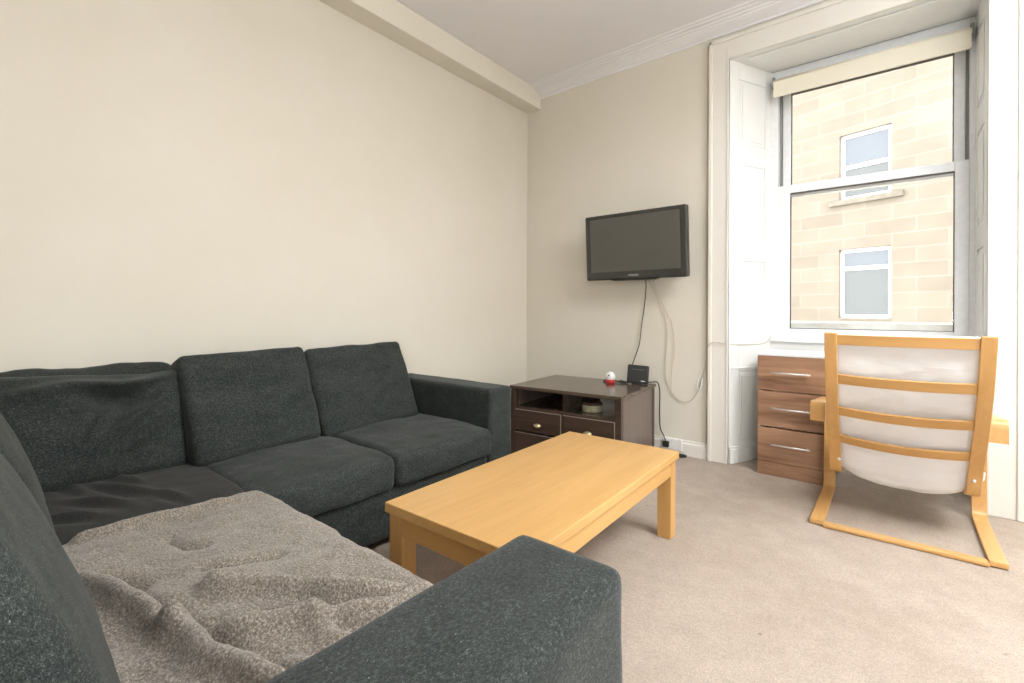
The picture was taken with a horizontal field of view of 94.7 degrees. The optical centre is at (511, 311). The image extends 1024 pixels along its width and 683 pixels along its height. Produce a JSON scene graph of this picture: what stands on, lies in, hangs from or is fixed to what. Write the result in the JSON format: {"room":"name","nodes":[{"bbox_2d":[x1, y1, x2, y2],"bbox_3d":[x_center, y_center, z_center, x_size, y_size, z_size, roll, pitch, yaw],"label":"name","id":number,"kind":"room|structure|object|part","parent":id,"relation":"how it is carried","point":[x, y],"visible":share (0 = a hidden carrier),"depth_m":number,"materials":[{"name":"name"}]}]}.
{"room":"living room","nodes":[
{"label":"living room","id":0,"kind":"room"},
{"bbox_2d":[0,0,527,386],"bbox_3d":[-1.577,-0.491,2.455,0.200,3.070,6.400,0,0,39],"label":"wall","id":1,"kind":"structure","parent":0,"point":[178,178],"depth_m":2.50,"materials":[{"name":"beige paint"}]},
{"bbox_2d":[396,0,749,83],"bbox_3d":[0.796,-2.077,0.531,6.300,0.120,6.400,0,0,39],"label":"ceiling","id":2,"kind":"structure","parent":0,"point":[533,40],"depth_m":3.31,"materials":[{"name":"paint"}]},
{"bbox_2d":[319,0,540,113],"bbox_3d":[-1.561,-1.942,2.189,0.152,0.170,5.600,0,0,39],"label":"beam","id":3,"kind":"structure","parent":2,"relation":"attached to","point":[393,20],"depth_m":3.38,"materials":[{"name":"beige paint"}]},
{"bbox_2d":[526,0,832,442],"bbox_3d":[2.625,-0.474,2.790,5.900,3.070,0.620,0,0,39],"label":"wall","id":4,"kind":"structure","parent":0,"point":[635,138],"depth_m":3.80,"materials":[{"name":"beige paint"}]},
{"bbox_2d":[653,279,674,396],"bbox_3d":[1.149,0.189,3.569,0.157,0.891,0.048,0,0,20],"label":"cable","id":5,"kind":"object","parent":4,"relation":"attached to","point":[653,279],"visible":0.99,"depth_m":3.54,"materials":[{"name":"grey plastic"}]},
{"bbox_2d":[662,437,681,450],"bbox_3d":[1.193,0.983,3.516,0.148,0.084,0.015,0,0,39],"label":"wall socket","id":6,"kind":"object","parent":4,"relation":"attached to","point":[674,444],"visible":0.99,"depth_m":3.50,"materials":[{"name":"white plastic"}]},
{"bbox_2d":[662,440,668,446],"bbox_3d":[1.149,0.985,3.526,0.044,0.044,0.030,0,0,39],"label":"plug","id":7,"kind":"object","parent":6,"relation":"attached to","point":[664,443],"visible":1,"depth_m":3.51,"materials":[{"name":"black plastic"}]},
{"bbox_2d":[648,381,665,440],"bbox_3d":[1.065,0.740,3.558,0.184,0.442,0.050,0,0,16],"label":"lead","id":8,"kind":"object","parent":7,"relation":"attached to","point":[654,381],"visible":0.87,"depth_m":3.54,"materials":[{"name":"black plastic"}]},
{"bbox_2d":[530,0,826,98],"bbox_3d":[2.439,-1.972,2.433,5.748,0.075,0.175,0,0,39],"label":"crown molding","id":9,"kind":"structure","parent":4,"relation":"attached to","point":[751,13],"depth_m":3.46,"materials":[{"name":"paint"}]},
{"bbox_2d":[654,435,706,459],"bbox_3d":[0.772,0.997,3.879,1.660,0.112,0.018,0,0,39],"label":"baseboard","id":10,"kind":"structure","parent":4,"relation":"attached to","point":[689,448],"depth_m":3.44,"materials":[{"name":"white paint"}]},
{"bbox_2d":[648,280,771,401],"bbox_3d":[1.441,0.200,3.417,0.886,0.931,0.265,0,0,12],"label":"cable","id":11,"kind":"object","parent":4,"relation":"attached to","point":[648,280],"visible":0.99,"depth_m":3.47,"materials":[{"name":"plastic"}]},
{"bbox_2d":[706,0,1023,521],"bbox_3d":[2.262,-0.422,3.213,1.555,2.962,0.900,0,0,39],"label":"window","id":12,"kind":"structure","parent":4,"relation":"in","point":[751,191],"depth_m":3.08,"materials":[{"name":"white paint"}]},
{"bbox_3d":[1.452,-0.425,3.317,0.133,2.962,0.040,0,0,39],"label":"architrave","id":13,"kind":"part","parent":12,"relation":"part of","materials":[{"name":"white paint"}]},
{"bbox_3d":[1.710,0.723,3.376,0.443,0.668,0.018,0,0,-25],"label":"reveal skirting","id":14,"kind":"part","parent":12,"relation":"part of","materials":[{"name":"white paint"}]},
{"bbox_3d":[1.708,-0.363,3.389,0.443,2.840,0.013,0,0,-25],"label":"reveal panel","id":15,"kind":"part","parent":12,"relation":"part of","materials":[{"name":"white paint"}]},
{"bbox_3d":[2.391,0.203,3.219,1.100,0.030,0.245,0,0,39],"label":"sill","id":16,"kind":"part","parent":12,"relation":"part of","materials":[{"name":"white paint"}]},
{"bbox_3d":[2.338,0.630,3.156,1.100,0.860,0.048,0,0,39],"label":"apron panel","id":17,"kind":"part","parent":12,"relation":"part of","materials":[{"name":"white paint"}]},
{"bbox_3d":[2.003,-1.829,2.874,1.538,0.150,0.040,0,0,39],"label":"architrave","id":18,"kind":"part","parent":12,"relation":"part of","materials":[{"name":"white paint"}]},
{"bbox_3d":[2.148,-1.765,3.052,1.299,0.033,0.420,0,0,39],"label":"soffit panel","id":19,"kind":"part","parent":12,"relation":"part of","materials":[{"name":"white paint"}]},
{"bbox_3d":[2.544,0.168,3.407,1.200,0.185,0.240,0,0,39],"label":"stone sill","id":20,"kind":"part","parent":12,"relation":"part of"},
{"bbox_3d":[2.398,-0.784,3.223,1.100,1.943,0.235,0,0,39],"label":"box frame","id":21,"kind":"part","parent":12,"relation":"part of","materials":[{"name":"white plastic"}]},
{"bbox_2d":[772,22,974,97],"bbox_3d":[2.300,-1.610,3.095,1.046,0.151,0.091,0,0,39],"label":"roller blind","id":22,"kind":"object","parent":12,"relation":"attached to","point":[962,39],"visible":1,"depth_m":3.01,"materials":[{"name":"fabric"}]},
{"bbox_3d":[2.354,-0.364,3.155,1.010,1.103,0.046,0,0,39],"label":"sash","id":23,"kind":"part","parent":12,"relation":"part of","materials":[{"name":"white plastic"}]},
{"bbox_3d":[2.397,-1.258,3.200,0.978,0.835,0.045,0,0,39],"label":"sash","id":24,"kind":"part","parent":12,"relation":"part of","materials":[{"name":"white plastic"}]},
{"bbox_3d":[2.631,-0.359,2.642,0.013,2.840,0.400,0,0,38],"label":"reveal panel","id":25,"kind":"part","parent":12,"relation":"part of","materials":[{"name":"white paint"}]},
{"bbox_3d":[2.542,-0.420,2.431,0.133,2.962,0.040,0,0,39],"label":"architrave","id":26,"kind":"part","parent":12,"relation":"part of","materials":[{"name":"white paint"}]},
{"bbox_3d":[0.998,-0.506,3.645,0.200,0.240,0.105,0,0,39],"label":"wall bracket","id":27,"kind":"object","parent":4,"relation":"attached to","visible":0},
{"bbox_2d":[585,204,689,280],"bbox_3d":[0.928,-0.496,3.559,0.800,0.516,0.122,0,0,39],"label":"television","id":28,"kind":"object","parent":27,"relation":"attached to","point":[647,244],"visible":1,"depth_m":3.49,"materials":[{"name":"black plastic"}]},
{"bbox_2d":[632,280,645,364],"bbox_3d":[0.977,0.128,3.614,0.077,0.793,0.152,0,0,39],"label":"cable","id":29,"kind":"object","parent":28,"relation":"hanging from","point":[645,280],"visible":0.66,"depth_m":3.66,"materials":[{"name":"black plastic"}]},
{"bbox_2d":[366,456,1023,682],"bbox_3d":[0.726,1.113,0.462,6.300,0.120,6.220,0,0,39],"label":"floor","id":30,"kind":"structure","parent":0,"point":[746,588],"depth_m":1.82,"materials":[{"name":"beige carpet"}]},
{"bbox_2d":[0,342,621,682],"bbox_3d":[-0.656,0.601,1.572,2.322,0.893,2.655,0,0,39],"label":"sofa","id":31,"kind":"object","parent":30,"relation":"on","point":[336,434],"visible":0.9,"depth_m":1.65,"materials":[{"name":"grey fabric"}]},
{"bbox_2d":[0,412,55,532],"bbox_3d":[-1.435,0.422,1.207,0.765,0.496,0.272,0,19,39],"label":"cushion","id":32,"kind":"object","parent":31,"relation":"on","point":[13,447],"depth_m":1.15,"materials":[{"name":"grey fabric"}]},
{"bbox_2d":[0,453,120,682],"bbox_3d":[-0.886,0.415,0.724,0.785,0.511,0.272,0,22,39],"label":"cushion","id":33,"kind":"object","parent":31,"relation":"on","point":[51,631],"depth_m":0.58,"materials":[{"name":"grey fabric"}]},
{"bbox_2d":[0,362,170,376],"bbox_3d":[-1.740,0.427,1.904,0.187,0.427,0.691,-16,-10,38],"label":"cushion","id":34,"kind":"object","parent":31,"relation":"on","point":[129,367],"depth_m":1.95,"materials":[{"name":"grey fabric"}]},
{"bbox_2d":[0,370,187,491],"bbox_3d":[-1.635,0.454,1.764,0.314,0.444,0.704,-24,-15,36],"label":"cushion","id":35,"kind":"object","parent":31,"relation":"on","point":[77,433],"depth_m":1.72,"materials":[{"name":"grey fabric"}]},
{"bbox_2d":[43,464,243,544],"bbox_3d":[-1.361,0.690,1.633,0.807,0.192,0.619,0,0,39],"label":"seat cushion","id":36,"kind":"object","parent":31,"relation":"on","point":[75,505],"depth_m":1.60,"materials":[{"name":"fabric"}]},
{"bbox_2d":[167,347,320,465],"bbox_3d":[-1.236,0.434,2.204,0.286,0.485,0.562,-27,-14,35],"label":"cushion","id":37,"kind":"object","parent":31,"relation":"on","point":[232,407],"depth_m":2.07,"materials":[{"name":"grey fabric"}]},
{"bbox_2d":[62,490,433,682],"bbox_3d":[-0.610,0.744,1.040,1.173,0.456,0.641,0,0,39],"label":"throw blanket","id":38,"kind":"object","parent":31,"relation":"on","point":[244,587],"visible":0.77,"depth_m":0.97,"materials":[{"name":"grey fabric"}]},
{"bbox_2d":[205,436,393,516],"bbox_3d":[-0.990,0.696,2.082,0.787,0.184,0.611,0,0,39],"label":"seat cushion","id":39,"kind":"object","parent":31,"relation":"on","point":[316,476],"depth_m":1.91,"materials":[{"name":"grey fabric"}]},
{"bbox_2d":[304,342,417,436],"bbox_3d":[-0.874,0.432,2.683,0.245,0.484,0.638,-26,-14,34],"label":"cushion","id":40,"kind":"object","parent":31,"relation":"on","point":[355,388],"depth_m":2.56,"materials":[{"name":"grey fabric"}]},
{"bbox_2d":[334,413,489,484],"bbox_3d":[-0.600,0.696,2.562,0.790,0.184,0.653,0,0,39],"label":"seat cushion","id":41,"kind":"object","parent":31,"relation":"on","point":[420,447],"depth_m":2.37,"materials":[{"name":"grey fabric"}]},
{"bbox_3d":[-0.243,0.717,0.432,0.236,0.593,1.104,0,0,39],"label":"arm","id":42,"kind":"part","parent":31,"relation":"part of","materials":[{"name":"grey fabric"}]},
{"bbox_3d":[-0.417,0.714,2.954,0.924,0.582,0.206,0,0,39],"label":"arm","id":43,"kind":"part","parent":31,"relation":"part of","materials":[{"name":"grey fabric"}]},
{"bbox_2d":[385,431,678,574],"bbox_3d":[0.175,0.853,1.928,0.600,0.395,1.234,0,0,38],"label":"coffee table","id":44,"kind":"object","parent":30,"relation":"on","point":[563,490],"visible":0.78,"depth_m":1.69,"materials":[{"name":"brown wood"}]},
{"bbox_3d":[-0.377,0.868,1.631,0.065,0.361,0.065,0,0,38],"label":"leg","id":45,"kind":"part","parent":44,"relation":"part of","materials":[{"name":"brown wood"}]},
{"bbox_3d":[0.728,0.873,2.225,0.065,0.361,0.065,0,0,38],"label":"leg","id":46,"kind":"part","parent":44,"relation":"part of","materials":[{"name":"brown wood"}]},
{"bbox_2d":[510,375,655,453],"bbox_3d":[0.527,0.795,3.499,0.860,0.515,0.718,0,0,34],"label":"tv stand","id":47,"kind":"object","parent":30,"relation":"on","point":[542,409],"visible":0.57,"depth_m":3.33,"materials":[{"name":"brown wood"}]},
{"bbox_3d":[0.020,0.805,3.466,0.042,0.491,0.042,0,0,34],"label":"post","id":48,"kind":"part","parent":47,"relation":"part of","materials":[{"name":"brown wood"}]},
{"bbox_3d":[0.183,0.943,3.338,0.368,0.145,0.018,0,0,34],"label":"drawer","id":49,"kind":"part","parent":47,"relation":"part of","materials":[{"name":"brown wood"}]},
{"bbox_3d":[0.196,0.805,3.736,0.022,0.491,0.674,0,0,34],"label":"panel","id":50,"kind":"part","parent":47,"relation":"part of","materials":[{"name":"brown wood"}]},
{"bbox_3d":[0.184,0.781,3.338,0.368,0.150,0.018,0,0,34],"label":"drawer","id":51,"kind":"part","parent":47,"relation":"part of","materials":[{"name":"brown wood"}]},
{"bbox_2d":[516,394,614,421],"bbox_3d":[0.531,0.697,3.505,0.792,0.020,0.664,0,0,34],"label":"shelf","id":52,"kind":"object","parent":47,"relation":"attached to","point":[547,405],"depth_m":3.36,"materials":[{"name":"brown wood"}]},
{"bbox_3d":[0.505,0.782,3.121,0.368,0.150,0.018,0,0,34],"label":"drawer","id":53,"kind":"part","parent":47,"relation":"part of","materials":[{"name":"brown wood"}]},
{"bbox_2d":[582,400,602,412],"bbox_3d":[0.557,0.655,3.285,0.143,0.064,0.143,0,0,39],"label":"round tin","id":54,"kind":"object","parent":47,"relation":"on","point":[591,406],"visible":1,"depth_m":3.23,"materials":[{"name":"beige metal"}]},
{"bbox_3d":[0.558,0.632,3.285,0.143,0.018,0.143,0,0,39],"label":"lid","id":55,"kind":"part","parent":54,"relation":"part of","materials":[{"name":"brown metal"}]},
{"bbox_2d":[606,372,614,383],"bbox_3d":[0.745,0.495,3.575,0.072,0.086,0.073,0,0,39],"label":"camera","id":56,"kind":"object","parent":47,"relation":"on","point":[610,376],"visible":1,"depth_m":3.55,"materials":[{"name":"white plastic"}]},
{"bbox_2d":[603,380,628,383],"bbox_3d":[0.796,0.527,3.597,0.197,0.021,0.069,0,0,39],"label":"lead","id":57,"kind":"object","parent":47,"relation":"on","point":[619,381],"visible":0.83,"depth_m":3.58,"materials":[{"name":"black plastic"}]},
{"bbox_3d":[0.684,0.807,3.016,0.042,0.491,0.042,0,0,34],"label":"post","id":58,"kind":"part","parent":47,"relation":"part of","materials":[{"name":"brown wood"}]},
{"bbox_3d":[0.870,0.808,3.280,0.022,0.491,0.674,0,0,34],"label":"panel","id":59,"kind":"part","parent":47,"relation":"part of","materials":[{"name":"brown wood"}]},
{"bbox_2d":[627,364,648,384],"bbox_3d":[0.940,0.466,3.522,0.162,0.145,0.054,0,0,23],"label":"router","id":60,"kind":"object","parent":47,"relation":"on","point":[636,374],"visible":1,"depth_m":3.51,"materials":[{"name":"black plastic"}]},
{"bbox_3d":[1.044,0.809,3.548,0.042,0.491,0.042,0,0,34],"label":"post","id":61,"kind":"part","parent":47,"relation":"part of","materials":[{"name":"brown wood"}]},
{"bbox_2d":[757,349,825,485],"bbox_3d":[1.892,0.663,3.132,0.395,0.790,0.471,0,0,39],"label":"dresser","id":62,"kind":"object","parent":30,"relation":"on","point":[790,445],"visible":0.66,"depth_m":2.98,"materials":[{"name":"walnut wood"},{"name":"brushed metal"}]},
{"bbox_3d":[1.747,0.851,2.966,0.216,0.010,0.031,0,0,39],"label":"handle","id":63,"kind":"part","parent":62,"relation":"part of","materials":[{"name":"metal"}]},
{"bbox_3d":[1.748,0.618,2.966,0.216,0.010,0.031,0,0,39],"label":"handle","id":64,"kind":"part","parent":62,"relation":"part of","materials":[{"name":"metal"}]},
{"bbox_3d":[1.768,0.857,2.980,0.393,0.216,0.018,0,0,39],"label":"drawer","id":65,"kind":"part","parent":62,"relation":"part of","materials":[{"name":"brown wood"}]},
{"bbox_3d":[1.749,0.389,2.966,0.216,0.010,0.031,0,0,39],"label":"handle","id":66,"kind":"part","parent":62,"relation":"part of","materials":[{"name":"metal"}]},
{"bbox_3d":[1.769,0.625,2.980,0.393,0.228,0.018,0,0,39],"label":"drawer","id":67,"kind":"part","parent":62,"relation":"part of","materials":[{"name":"brown wood"}]},
{"bbox_3d":[1.770,0.396,2.980,0.393,0.221,0.018,0,0,39],"label":"drawer","id":68,"kind":"part","parent":62,"relation":"part of","materials":[{"name":"brown wood"}]},
{"bbox_2d":[810,332,1008,569],"bbox_3d":[1.993,0.579,2.430,0.720,0.959,0.902,0,0,39],"label":"armchair","id":69,"kind":"object","parent":30,"relation":"on","point":[906,412],"visible":1,"depth_m":2.17,"materials":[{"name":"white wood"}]},
{"bbox_3d":[1.741,0.513,2.638,0.066,0.098,0.522,0,0,39],"label":"armrest","id":70,"kind":"part","parent":69,"relation":"part of","materials":[{"name":"brown wood"}]},
{"bbox_3d":[1.710,0.796,2.588,0.058,0.522,0.630,0,0,39],"label":"leg","id":71,"kind":"part","parent":69,"relation":"part of","materials":[{"name":"brown wood"}]},
{"bbox_3d":[1.762,1.046,2.148,0.580,0.018,0.047,0,0,39],"label":"floor rail","id":72,"kind":"part","parent":69,"relation":"part of","materials":[{"name":"brown wood"}]},
{"bbox_2d":[837,333,985,493],"bbox_3d":[2.012,0.493,2.434,0.580,0.781,0.874,0,0,39],"label":"cushion","id":73,"kind":"object","parent":69,"relation":"on","point":[913,419],"depth_m":2.17,"materials":[{"name":"white fabric"}]},
{"bbox_3d":[2.204,0.798,2.186,0.058,0.522,0.630,0,0,39],"label":"leg","id":74,"kind":"part","parent":69,"relation":"part of","materials":[{"name":"brown wood"}]},
{"bbox_3d":[2.249,0.515,2.226,0.066,0.098,0.522,0,0,39],"label":"armrest","id":75,"kind":"part","parent":69,"relation":"part of","materials":[{"name":"brown wood"}]},
{"label":"outside","id":76,"kind":"structure","parent":0,"visible":0},
{"bbox_3d":[19.224,7.230,27.932,60.000,0.200,59.380,0,0,39],"label":"ground","id":77,"kind":"structure","parent":76,"visible":0},
{"bbox_2d":[791,56,952,322],"bbox_3d":[8.571,-0.514,12.947,0.591,15.200,26.000,0,0,-33],"label":"stone building","id":78,"kind":"structure","parent":77,"relation":"on","point":[884,254],"depth_m":11.85,"materials":[{"name":"stone"}]},
{"bbox_3d":[8.987,0.182,12.032,0.140,0.050,1.130,0,0,-33],"label":"window sill","id":79,"kind":"part","parent":78,"relation":"part of","materials":[{"name":"stone"}]},
{"bbox_3d":[8.979,-2.863,12.000,0.210,0.140,1.600,0,0,-33],"label":"window sill","id":80,"kind":"part","parent":78,"relation":"part of","materials":[{"name":"stone"}]},
{"bbox_3d":[9.083,-4.190,12.083,0.015,0.715,0.960,0,0,-33],"label":"pane","id":81,"kind":"part","parent":78,"relation":"part of","materials":[{"name":"glass"}]},
{"bbox_3d":[9.079,-3.375,12.083,0.015,0.715,0.960,0,0,-33],"label":"pane","id":82,"kind":"part","parent":78,"relation":"part of","materials":[{"name":"grey glass"}]},
{"bbox_3d":[9.071,-1.365,12.083,0.015,0.365,0.960,0,0,-33],"label":"pane","id":83,"kind":"part","parent":78,"relation":"part of","materials":[{"name":"glass"}]},
{"bbox_3d":[9.067,-0.505,12.083,0.015,1.155,0.960,0,0,-33],"label":"pane","id":84,"kind":"part","parent":78,"relation":"part of","materials":[{"name":"grey glass"}]}
]}

